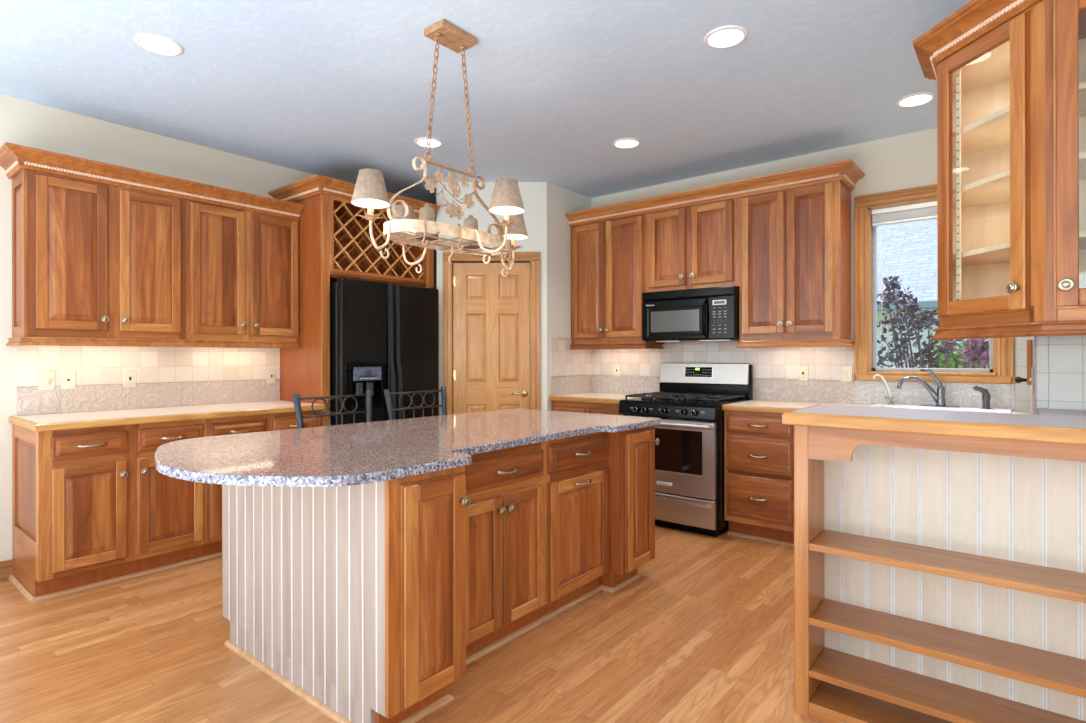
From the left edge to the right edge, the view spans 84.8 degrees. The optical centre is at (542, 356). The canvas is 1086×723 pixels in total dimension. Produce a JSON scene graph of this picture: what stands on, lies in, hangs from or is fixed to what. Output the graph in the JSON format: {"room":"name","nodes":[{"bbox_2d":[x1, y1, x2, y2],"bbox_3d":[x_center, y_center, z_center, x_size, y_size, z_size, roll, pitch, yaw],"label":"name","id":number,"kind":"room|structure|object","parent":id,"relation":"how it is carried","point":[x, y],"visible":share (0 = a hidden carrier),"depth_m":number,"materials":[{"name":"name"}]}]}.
{"room":"kitchen","nodes":[
{"label":"kitchen","id":0,"kind":"room"},
{"bbox_2d":[0,94,483,561],"bbox_3d":[-4.287,-0.112,1.934,0.163,2.730,11.610,0,0,39],"label":"wall","id":1,"kind":"structure","parent":0,"point":[165,376],"depth_m":3.76,"materials":[{"name":"beige paint"}]},
{"bbox_2d":[0,559,12,579],"bbox_3d":[-3.395,1.202,2.908,0.020,0.100,1.245,0,0,39],"label":"baseboard","id":2,"kind":"structure","parent":1,"relation":"attached to","point":[6,567],"depth_m":3.35,"materials":[{"name":"brown wood"}]},
{"bbox_2d":[39,370,54,389],"bbox_3d":[-2.911,0.138,3.492,0.021,0.115,0.072,0,0,39],"label":"dimmer switch","id":3,"kind":"object","parent":1,"relation":"attached to","point":[46,378],"visible":1,"depth_m":3.49,"materials":[{"name":"beige plastic"}]},
{"bbox_2d":[61,370,75,388],"bbox_3d":[-2.853,0.138,3.574,0.008,0.112,0.070,0,0,39],"label":"phone jack","id":4,"kind":"object","parent":1,"relation":"attached to","point":[68,378],"visible":1,"depth_m":3.57,"materials":[{"name":"beige plastic"}]},
{"bbox_2d":[12,169,185,339],"bbox_3d":[-2.635,-0.562,3.582,0.353,0.915,0.798,0,0,39],"label":"upper cabinet","id":5,"kind":"object","parent":1,"relation":"attached to","point":[90,259],"visible":0.97,"depth_m":3.42,"materials":[{"name":"brown wood"}]},
{"bbox_2d":[0,142,304,219],"bbox_3d":[-2.413,-1.062,3.837,0.388,0.100,1.647,0,0,39],"label":"crown molding","id":6,"kind":"structure","parent":5,"relation":"attached to","point":[14,158],"depth_m":3.56,"materials":[{"name":"brown wood"}]},
{"bbox_2d":[6,337,300,347],"bbox_3d":[-2.416,-0.086,3.877,0.326,0.047,1.584,0,0,39],"label":"rail","id":7,"kind":"object","parent":5,"relation":"attached to","point":[15,341],"visible":1,"depth_m":3.61,"materials":[{"name":"brown wood"}]},
{"bbox_2d":[124,370,135,386],"bbox_3d":[-2.653,0.139,3.820,0.010,0.112,0.070,0,0,39],"label":"wall outlet","id":8,"kind":"object","parent":1,"relation":"attached to","point":[129,375],"visible":1,"depth_m":3.82,"materials":[{"name":"beige plastic"}]},
{"bbox_2d":[127,373,132,383],"bbox_3d":[-2.651,0.139,3.818,0.004,0.068,0.034,0,0,39],"label":"socket","id":9,"kind":"object","parent":8,"relation":"attached to","point":[129,375],"depth_m":3.82,"materials":[{"name":"beige plastic"}]},
{"bbox_2d":[186,199,298,341],"bbox_3d":[-2.143,-0.563,4.189,0.353,0.915,0.765,0,0,39],"label":"upper cabinet","id":10,"kind":"object","parent":1,"relation":"attached to","point":[242,266],"visible":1,"depth_m":4.06,"materials":[{"name":"brown wood"}]},
{"bbox_2d":[267,369,275,382],"bbox_3d":[-2.072,0.146,4.537,0.010,0.112,0.070,0,0,39],"label":"wall outlet","id":11,"kind":"object","parent":1,"relation":"attached to","point":[271,373],"visible":1,"depth_m":4.53,"materials":[{"name":"beige plastic"}]},
{"bbox_2d":[269,371,273,379],"bbox_3d":[-2.070,0.146,4.536,0.004,0.068,0.034,0,0,39],"label":"socket","id":12,"kind":"object","parent":11,"relation":"attached to","point":[271,373],"depth_m":4.53,"materials":[{"name":"beige plastic"}]},
{"bbox_2d":[268,174,439,215],"bbox_3d":[-1.477,-1.209,4.747,0.699,0.100,1.114,0,0,39],"label":"crown molding","id":13,"kind":"structure","parent":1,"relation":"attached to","point":[316,184],"depth_m":4.32,"materials":[{"name":"brown wood"}]},
{"bbox_2d":[0,525,822,722],"bbox_3d":[-1.325,1.298,-0.463,7.880,0.100,12.010,0,0,39],"label":"floor","id":14,"kind":"structure","parent":0,"point":[704,633],"depth_m":2.48,"materials":[{"name":"brown wood"}]},
{"bbox_2d":[12,419,206,596],"bbox_3d":[-2.511,0.812,3.483,0.661,0.876,0.798,0,0,39],"label":"base cabinet","id":15,"kind":"object","parent":14,"relation":"on","point":[90,505],"visible":0.94,"depth_m":3.23,"materials":[{"name":"brown wood"}]},
{"bbox_2d":[8,552,221,602],"bbox_3d":[-2.316,1.241,3.802,0.533,0.018,1.578,0,0,39],"label":"trim","id":16,"kind":"structure","parent":15,"relation":"attached to","point":[18,585],"depth_m":3.28,"materials":[{"name":"brown wood"}]},
{"bbox_2d":[8,400,324,431],"bbox_3d":[-2.287,0.355,3.782,0.645,0.038,1.576,0,0,39],"label":"countertop","id":17,"kind":"structure","parent":15,"relation":"on","point":[60,421],"depth_m":3.48,"materials":[{"name":"beige laminate"}]},
{"bbox_2d":[202,410,321,555],"bbox_3d":[-2.017,0.812,4.089,0.656,0.876,0.765,0,0,39],"label":"base cabinet","id":18,"kind":"object","parent":14,"relation":"on","point":[277,421],"visible":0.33,"depth_m":3.72,"materials":[{"name":"brown wood"}]},
{"bbox_2d":[292,390,371,428],"bbox_3d":[-1.102,0.729,3.421,0.414,1.041,0.517,0,0,39],"label":"counter stool","id":19,"kind":"object","parent":14,"relation":"on","point":[296,398],"visible":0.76,"depth_m":3.50,"materials":[{"name":"black metal"}]},
{"bbox_2d":[280,194,433,425],"bbox_3d":[-1.480,0.044,4.805,0.609,2.410,1.024,0,0,39],"label":"refrigerator surround","id":20,"kind":"object","parent":14,"relation":"on","point":[305,370],"visible":0.24,"depth_m":4.30,"materials":[{"name":"brown wood"}]},
{"bbox_2d":[330,195,426,287],"bbox_3d":[-1.437,-0.869,4.766,0.510,0.585,0.960,0,0,39],"label":"wine rack","id":21,"kind":"object","parent":20,"relation":"attached to","point":[353,254],"visible":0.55,"depth_m":4.77,"materials":[{"name":"brown wood"}]},
{"bbox_2d":[330,277,438,425],"bbox_3d":[-1.386,0.339,4.752,0.763,1.820,0.905,0,0,39],"label":"refrigerator","id":22,"kind":"object","parent":14,"relation":"on","point":[383,336],"visible":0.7,"depth_m":4.47,"materials":[{"name":"metal"}]},
{"bbox_2d":[384,386,446,419],"bbox_3d":[-0.708,0.728,3.868,0.414,1.041,0.517,0,0,39],"label":"counter stool","id":23,"kind":"object","parent":14,"relation":"on","point":[387,393],"visible":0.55,"depth_m":3.94,"materials":[{"name":"grey metal"}]},
{"bbox_2d":[375,466,470,722],"bbox_3d":[-0.595,0.815,2.175,0.655,0.864,0.330,0,0,39],"label":"base cabinet","id":24,"kind":"object","parent":14,"relation":"on","point":[425,514],"visible":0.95,"depth_m":1.97,"materials":[{"name":"brown wood"}]},
{"bbox_2d":[224,639,352,722],"bbox_3d":[-0.963,1.239,2.250,1.062,0.018,0.018,0,0,39],"label":"trim","id":25,"kind":"structure","parent":24,"relation":"attached to","point":[269,671],"depth_m":2.24,"materials":[{"name":"brown wood"}]},
{"bbox_2d":[222,481,384,722],"bbox_3d":[-0.957,0.816,2.266,1.184,0.864,0.017,0,0,39],"label":"island end panel","id":26,"kind":"object","parent":24,"relation":"attached to","point":[303,568],"visible":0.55,"depth_m":2.15,"materials":[{"name":"white wood"}]},
{"bbox_2d":[465,442,545,656],"bbox_3d":[-0.405,0.815,2.655,0.656,0.864,0.655,0,0,39],"label":"base cabinet","id":27,"kind":"object","parent":14,"relation":"on","point":[506,532],"visible":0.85,"depth_m":2.50,"materials":[{"name":"brown wood"}]},
{"bbox_2d":[154,408,660,486],"bbox_3d":[-0.494,0.367,2.847,1.296,0.030,2.348,0,0,39],"label":"countertop","id":28,"kind":"structure","parent":27,"relation":"on","point":[377,451],"depth_m":2.32,"materials":[{"name":"grey stone"}]},
{"bbox_2d":[399,574,639,722],"bbox_3d":[-0.025,1.238,2.662,0.158,0.018,1.805,0,0,39],"label":"trim","id":29,"kind":"structure","parent":14,"relation":"on","point":[447,698],"depth_m":2.64,"materials":[{"name":"brown wood"}]},
{"bbox_2d":[536,432,608,619],"bbox_3d":[-0.031,0.815,3.118,0.656,0.864,0.535,0,0,39],"label":"base cabinet","id":30,"kind":"object","parent":14,"relation":"on","point":[576,467],"visible":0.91,"depth_m":2.90,"materials":[{"name":"brown wood"}]},
{"bbox_2d":[552,401,622,414],"bbox_3d":[0.539,0.808,5.062,0.757,0.876,0.656,0,0,39],"label":"base cabinet","id":31,"kind":"object","parent":14,"relation":"on","point":[581,407],"visible":0.07,"depth_m":4.85,"materials":[{"name":"brown wood"}]},
{"bbox_2d":[549,392,649,403],"bbox_3d":[0.546,0.351,5.070,0.758,0.038,0.636,0,0,39],"label":"countertop","id":32,"kind":"structure","parent":31,"relation":"on","point":[606,398],"depth_m":4.92,"materials":[{"name":"beige laminate"}]},
{"bbox_2d":[599,425,659,587],"bbox_3d":[0.312,0.814,3.406,0.655,0.864,0.345,0,0,39],"label":"base cabinet","id":33,"kind":"object","parent":14,"relation":"on","point":[631,452],"visible":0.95,"depth_m":3.15,"materials":[{"name":"brown wood"}]},
{"bbox_2d":[619,363,752,536],"bbox_3d":[1.083,0.647,4.523,0.757,1.196,0.769,0,0,39],"label":"gas range","id":34,"kind":"object","parent":14,"relation":"on","point":[690,398],"visible":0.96,"depth_m":4.23,"materials":[{"name":"silver metal"}]},
{"bbox_2d":[623,396,748,405],"bbox_3d":[1.089,0.332,4.532,0.757,0.016,0.666,0,0,39],"label":"cooktop","id":35,"kind":"object","parent":34,"relation":"in","point":[643,401],"depth_m":4.33,"materials":[{"name":"black metal"}]},
{"bbox_2d":[724,410,793,542],"bbox_3d":[1.617,0.806,4.189,0.478,0.876,0.656,0,0,39],"label":"base cabinet","id":36,"kind":"object","parent":14,"relation":"on","point":[758,448],"visible":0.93,"depth_m":3.97,"materials":[{"name":"brown wood"}]},
{"bbox_2d":[794,425,1085,722],"bbox_3d":[1.609,0.739,1.738,1.587,1.010,0.385,0,0,39],"label":"bookcase","id":37,"kind":"object","parent":14,"relation":"on","point":[938,578],"visible":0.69,"depth_m":1.95,"materials":[{"name":"brown wood"}]},
{"bbox_2d":[782,404,1085,444],"bbox_3d":[1.717,0.212,1.846,1.655,0.041,0.771,0,0,39],"label":"countertop","id":38,"kind":"structure","parent":37,"relation":"on","point":[1068,426],"depth_m":1.86,"materials":[{"name":"grey laminate"}]},
{"bbox_3d":[2.257,0.807,3.671,1.170,0.872,0.655,0,0,39],"label":"base cabinet","id":39,"kind":"object","parent":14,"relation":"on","visible":0},
{"bbox_2d":[728,531,793,546],"bbox_3d":[1.943,1.234,3.660,1.650,0.018,0.018,0,0,39],"label":"trim","id":40,"kind":"structure","parent":39,"relation":"attached to","point":[729,532],"depth_m":4.03,"materials":[{"name":"brown wood"}]},
{"bbox_2d":[722,400,1030,413],"bbox_3d":[2.078,0.348,3.829,1.653,0.038,0.636,0,0,39],"label":"countertop","id":41,"kind":"structure","parent":39,"relation":"on","point":[763,406],"depth_m":4.04,"materials":[{"name":"beige laminate"}]},
{"bbox_2d":[873,374,893,403],"bbox_3d":[2.281,0.214,3.982,0.124,0.202,0.035,0,0,39],"label":"filter faucet","id":42,"kind":"object","parent":41,"relation":"on","point":[890,397],"visible":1,"depth_m":3.96,"materials":[{"name":"grey metal"}]},
{"bbox_2d":[897,368,960,407],"bbox_3d":[2.452,0.194,3.789,0.347,0.242,0.098,0,0,27],"label":"kitchen faucet","id":43,"kind":"object","parent":41,"relation":"on","point":[939,397],"visible":1,"depth_m":3.77,"materials":[{"name":"silver metal"}]},
{"bbox_2d":[868,403,1011,412],"bbox_3d":[2.393,0.342,3.622,0.720,0.055,0.480,0,0,39],"label":"sink","id":44,"kind":"object","parent":41,"relation":"in","point":[972,409],"visible":0.38,"depth_m":3.70,"materials":[{"name":"white ceramic"}]},
{"bbox_2d":[884,407,999,412],"bbox_3d":[2.393,0.349,3.622,0.660,0.041,0.420,0,0,39],"label":"basin","id":45,"kind":"object","parent":44,"relation":"in","point":[972,409],"depth_m":3.66,"materials":[{"name":"white ceramic"}]},
{"bbox_2d":[972,385,990,408],"bbox_3d":[2.668,0.243,3.617,0.094,0.142,0.048,0,0,39],"label":"sprayer","id":46,"kind":"object","parent":44,"relation":"on","point":[986,396],"visible":1,"depth_m":3.59,"materials":[{"name":"metal"}]},
{"bbox_2d":[0,0,971,204],"bbox_3d":[-1.329,-1.542,-0.463,7.880,0.120,12.010,0,0,39],"label":"ceiling","id":47,"kind":"structure","parent":0,"point":[336,89],"depth_m":3.16,"materials":[{"name":"white paint"}]},
{"bbox_2d":[135,34,183,55],"bbox_3d":[-1.818,-1.476,2.819,0.196,0.010,0.196,0,0,39],"label":"recessed light","id":48,"kind":"object","parent":47,"relation":"in","point":[157,44],"visible":1,"depth_m":2.81,"materials":[{"name":"white plastic"}]},
{"bbox_2d":[414,137,442,147],"bbox_3d":[-0.789,-1.477,4.104,0.196,0.010,0.196,0,0,39],"label":"recessed light","id":49,"kind":"object","parent":47,"relation":"in","point":[422,141],"visible":0.77,"depth_m":4.10,"materials":[{"name":"white plastic"}]},
{"bbox_2d":[351,19,527,276],"bbox_3d":[-0.423,-0.942,2.721,0.690,1.080,0.819,0,0,0],"label":"chandelier","id":50,"kind":"object","parent":47,"relation":"hanging from","point":[370,192],"visible":1,"depth_m":2.63,"materials":[{"name":"beige metal"}]},
{"bbox_2d":[613,138,640,148],"bbox_3d":[0.580,-1.479,4.123,0.196,0.010,0.196,0,0,39],"label":"recessed light","id":51,"kind":"object","parent":47,"relation":"in","point":[624,143],"visible":1,"depth_m":4.12,"materials":[{"name":"white plastic"}]},
{"bbox_2d":[704,25,747,48],"bbox_3d":[0.847,-1.480,2.757,0.196,0.010,0.196,0,0,39],"label":"recessed light","id":52,"kind":"object","parent":47,"relation":"in","point":[728,36],"visible":1,"depth_m":2.75,"materials":[{"name":"white plastic"}]},
{"bbox_2d":[896,92,935,106],"bbox_3d":[2.151,-1.482,3.433,0.196,0.010,0.196,0,0,39],"label":"recessed light","id":53,"kind":"object","parent":47,"relation":"in","point":[916,99],"visible":1,"depth_m":3.42,"materials":[{"name":"white plastic"}]},
{"bbox_2d":[436,182,546,415],"bbox_3d":[-0.434,-0.118,5.087,0.935,2.730,0.090,0,0,0],"label":"wall","id":54,"kind":"structure","parent":0,"point":[533,194],"depth_m":5.04,"materials":[{"name":"paint"}]},
{"bbox_2d":[452,263,529,413],"bbox_3d":[-0.449,0.218,5.042,0.674,2.038,0.096,0,0,0],"label":"door","id":55,"kind":"structure","parent":54,"relation":"in","point":[491,370],"depth_m":5.05,"materials":[{"name":"brown wood"}]},
{"bbox_2d":[443,252,540,414],"bbox_3d":[-0.434,0.180,5.074,0.827,2.134,0.107,0,0,0],"label":"trim","id":56,"kind":"structure","parent":54,"relation":"attached to","point":[533,257],"depth_m":5.03,"materials":[{"name":"brown wood"}]},
{"bbox_2d":[547,182,591,410],"bbox_3d":[0.218,-0.119,5.324,0.093,2.730,0.670,0,0,39],"label":"wall","id":57,"kind":"structure","parent":0,"point":[569,371],"depth_m":5.20,"materials":[{"name":"paint"}]},
{"bbox_2d":[489,128,1030,411],"bbox_3d":[2.369,-0.122,4.102,7.480,2.730,0.163,0,0,39],"label":"wall","id":58,"kind":"structure","parent":0,"point":[906,161],"depth_m":4.29,"materials":[{"name":"beige paint"}]},
{"bbox_2d":[614,364,619,376],"bbox_3d":[0.668,0.121,5.373,0.070,0.112,0.010,0,0,39],"label":"wall outlet","id":59,"kind":"object","parent":58,"relation":"attached to","point":[616,366],"visible":1,"depth_m":5.37,"materials":[{"name":"beige plastic"}]},
{"bbox_2d":[571,214,664,343],"bbox_3d":[0.628,-0.638,5.174,0.757,1.057,0.383,0,0,39],"label":"upper cabinet","id":60,"kind":"object","parent":58,"relation":"attached to","point":[608,257],"visible":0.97,"depth_m":5.03,"materials":[{"name":"brown wood"}]},
{"bbox_2d":[570,343,663,349],"bbox_3d":[0.628,-0.090,5.162,0.772,0.048,0.306,0,0,39],"label":"rail","id":61,"kind":"object","parent":60,"relation":"attached to","point":[606,345],"visible":1,"depth_m":4.99,"materials":[{"name":"brown wood"}]},
{"bbox_2d":[565,159,864,225],"bbox_3d":[1.212,-1.215,4.683,2.291,0.100,0.418,0,0,39],"label":"crown molding","id":62,"kind":"structure","parent":60,"relation":"attached to","point":[847,171],"depth_m":4.35,"materials":[{"name":"brown wood"}]},
{"bbox_2d":[646,198,738,291],"bbox_3d":[1.220,-0.842,4.694,0.770,0.650,0.383,0,0,39],"label":"upper cabinet","id":63,"kind":"object","parent":58,"relation":"attached to","point":[694,246],"visible":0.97,"depth_m":4.54,"materials":[{"name":"brown wood"}]},
{"bbox_2d":[642,286,738,341],"bbox_3d":[1.196,-0.319,4.668,0.762,0.396,0.438,0,0,39],"label":"microwave","id":64,"kind":"object","parent":63,"relation":"attached to","point":[711,313],"visible":0.99,"depth_m":4.50,"materials":[{"name":"black metal"}]},
{"bbox_2d":[739,180,850,340],"bbox_3d":[1.782,-0.640,4.239,0.676,1.057,0.383,0,0,39],"label":"upper cabinet","id":65,"kind":"object","parent":58,"relation":"attached to","point":[795,243],"visible":0.99,"depth_m":4.08,"materials":[{"name":"brown wood"}]},
{"bbox_2d":[736,339,854,347],"bbox_3d":[1.793,-0.092,4.245,0.720,0.048,0.346,0,0,39],"label":"rail","id":66,"kind":"object","parent":65,"relation":"attached to","point":[827,342],"visible":1,"depth_m":4.08,"materials":[{"name":"brown wood"}]},
{"bbox_2d":[798,366,807,380],"bbox_3d":[1.911,0.120,4.366,0.070,0.112,0.010,0,0,39],"label":"wall outlet","id":67,"kind":"object","parent":58,"relation":"attached to","point":[802,370],"visible":1,"depth_m":4.36,"materials":[{"name":"beige plastic"}]},
{"bbox_2d":[801,369,805,377],"bbox_3d":[1.909,0.120,4.364,0.034,0.068,0.004,0,0,39],"label":"socket","id":68,"kind":"object","parent":67,"relation":"attached to","point":[803,371],"depth_m":4.36,"materials":[{"name":"beige plastic"}]},
{"bbox_2d":[841,365,851,381],"bbox_3d":[2.136,0.117,4.181,0.072,0.115,0.014,0,0,39],"label":"light switch","id":69,"kind":"object","parent":58,"relation":"attached to","point":[846,370],"visible":1,"depth_m":4.18,"materials":[{"name":"beige plastic"}]},
{"bbox_2d":[853,184,1014,383],"bbox_3d":[2.542,-0.475,3.915,0.885,1.280,0.134,0,0,39],"label":"window","id":70,"kind":"structure","parent":58,"relation":"in","point":[1001,350],"depth_m":4.10,"materials":[{"name":"brown wood"}]},
{"bbox_2d":[871,201,936,339],"bbox_3d":[2.536,-0.566,3.907,0.665,0.898,0.054,0,0,39],"label":"window blind","id":71,"kind":"object","parent":70,"relation":"attached to","point":[926,210],"visible":0.68,"depth_m":4.00,"materials":[{"name":"white fabric"}]},
{"bbox_2d":[1030,335,1085,414],"bbox_3d":[3.538,-0.124,1.965,2.973,2.730,1.712,0,0,39],"label":"wall","id":72,"kind":"structure","parent":0,"point":[1058,362],"depth_m":2.19,"materials":[{"name":"white tile"}]},
{"bbox_2d":[937,0,1045,327],"bbox_3d":[1.702,-0.640,2.280,0.314,1.057,0.630,0,0,36],"label":"upper cabinet","id":73,"kind":"object","parent":72,"relation":"attached to","point":[991,92],"visible":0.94,"depth_m":2.28,"materials":[{"name":"brown wood"}]},
{"bbox_2d":[952,105,1009,156],"bbox_3d":[1.711,-0.877,2.293,0.255,0.019,0.525,0,0,38],"label":"shelf","id":74,"kind":"object","parent":73,"relation":"attached to","point":[989,135],"depth_m":2.34,"materials":[{"name":"brown wood"}]},
{"bbox_2d":[953,242,1009,266],"bbox_3d":[1.712,-0.397,2.293,0.255,0.019,0.525,0,0,38],"label":"shelf","id":75,"kind":"object","parent":73,"relation":"attached to","point":[998,255],"depth_m":2.30,"materials":[{"name":"brown wood"}]},
{"bbox_2d":[953,169,1009,208],"bbox_3d":[1.712,-0.652,2.293,0.255,0.019,0.525,0,0,38],"label":"shelf","id":76,"kind":"object","parent":73,"relation":"attached to","point":[992,192],"depth_m":2.34,"materials":[{"name":"brown wood"}]},
{"bbox_2d":[1015,340,1031,384],"bbox_3d":[2.452,0.028,3.033,0.070,0.230,0.040,0,0,39],"label":"paper towel holder","id":77,"kind":"object","parent":72,"relation":"attached to","point":[1018,379],"visible":0.99,"depth_m":3.00,"materials":[{"name":"brown wood"}]},
{"bbox_2d":[1029,367,1033,394],"bbox_3d":[2.127,0.103,2.589,0.014,0.120,0.075,0,0,39],"label":"light switch","id":78,"kind":"object","parent":72,"relation":"attached to","point":[1032,378],"visible":1,"depth_m":2.56,"materials":[{"name":"beige plastic"}]},
{"bbox_2d":[1046,0,1085,320],"bbox_3d":[2.071,-0.640,1.793,0.856,1.057,0.424,0,0,39],"label":"upper cabinet","id":79,"kind":"object","parent":72,"relation":"attached to","point":[1065,19],"visible":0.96,"depth_m":1.90,"materials":[{"name":"brown wood"}]},
{"bbox_2d":[912,0,1042,80],"bbox_3d":[1.809,-1.216,1.926,0.489,0.100,1.437,0,0,-24],"label":"crown molding","id":80,"kind":"structure","parent":79,"relation":"attached to","point":[975,19],"depth_m":2.20,"materials":[{"name":"brown wood"}]},
{"bbox_2d":[932,320,1085,340],"bbox_3d":[1.847,-0.092,1.928,0.429,0.048,1.356,0,0,-24],"label":"rail","id":81,"kind":"object","parent":79,"relation":"attached to","point":[1074,327],"visible":1,"depth_m":2.03,"materials":[{"name":"brown wood"}]},
{"bbox_2d":[1079,231,1085,249],"bbox_3d":[2.099,-0.397,1.830,0.824,0.019,0.307,0,0,39],"label":"shelf","id":82,"kind":"object","parent":79,"relation":"attached to","point":[1082,234],"depth_m":1.98,"materials":[{"name":"brown wood"}]},
{"bbox_2d":[1079,152,1085,179],"bbox_3d":[2.099,-0.652,1.830,0.824,0.019,0.307,0,0,39],"label":"shelf","id":83,"kind":"object","parent":79,"relation":"attached to","point":[1082,156],"depth_m":2.01,"materials":[{"name":"brown wood"}]},
{"bbox_2d":[1079,82,1085,116],"bbox_3d":[2.098,-0.877,1.830,0.824,0.019,0.307,0,0,39],"label":"shelf","id":84,"kind":"object","parent":79,"relation":"attached to","point":[1082,86],"depth_m":2.00,"materials":[{"name":"brown wood"}]},
{"label":"outside","id":85,"kind":"structure","parent":0,"visible":0},
{"bbox_3d":[8.471,2.233,10.456,28.000,0.200,17.090,0,0,39],"label":"ground","id":86,"kind":"structure","parent":85,"visible":0},
{"bbox_2d":[877,275,949,367],"bbox_3d":[3.212,0.725,5.185,0.686,2.941,0.458,0,0,39],"label":"tree","id":87,"kind":"object","parent":86,"relation":"on","point":[920,317],"visible":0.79,"depth_m":5.21,"materials":[{"name":"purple plant"}]},
{"bbox_2d":[877,219,986,367],"bbox_3d":[7.892,-1.460,8.954,17.000,7.190,5.653,0,0,39],"label":"house","id":88,"kind":"structure","parent":86,"relation":"on","point":[909,249],"depth_m":8.54,"materials":[{"name":"white"}]},
{"bbox_2d":[927,339,988,368],"bbox_3d":[3.871,0.986,5.379,0.680,2.416,0.479,0,0,39],"label":"shrub","id":89,"kind":"object","parent":86,"relation":"on","point":[956,353],"visible":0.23,"depth_m":5.35,"materials":[{"name":"green plant"}]},
{"bbox_2d":[931,338,988,368],"bbox_3d":[3.632,0.976,5.056,0.561,2.435,0.303,0,0,39],"label":"flowering shrub","id":90,"kind":"object","parent":86,"relation":"on","point":[977,353],"visible":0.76,"depth_m":5.00,"materials":[{"name":"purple plant"}]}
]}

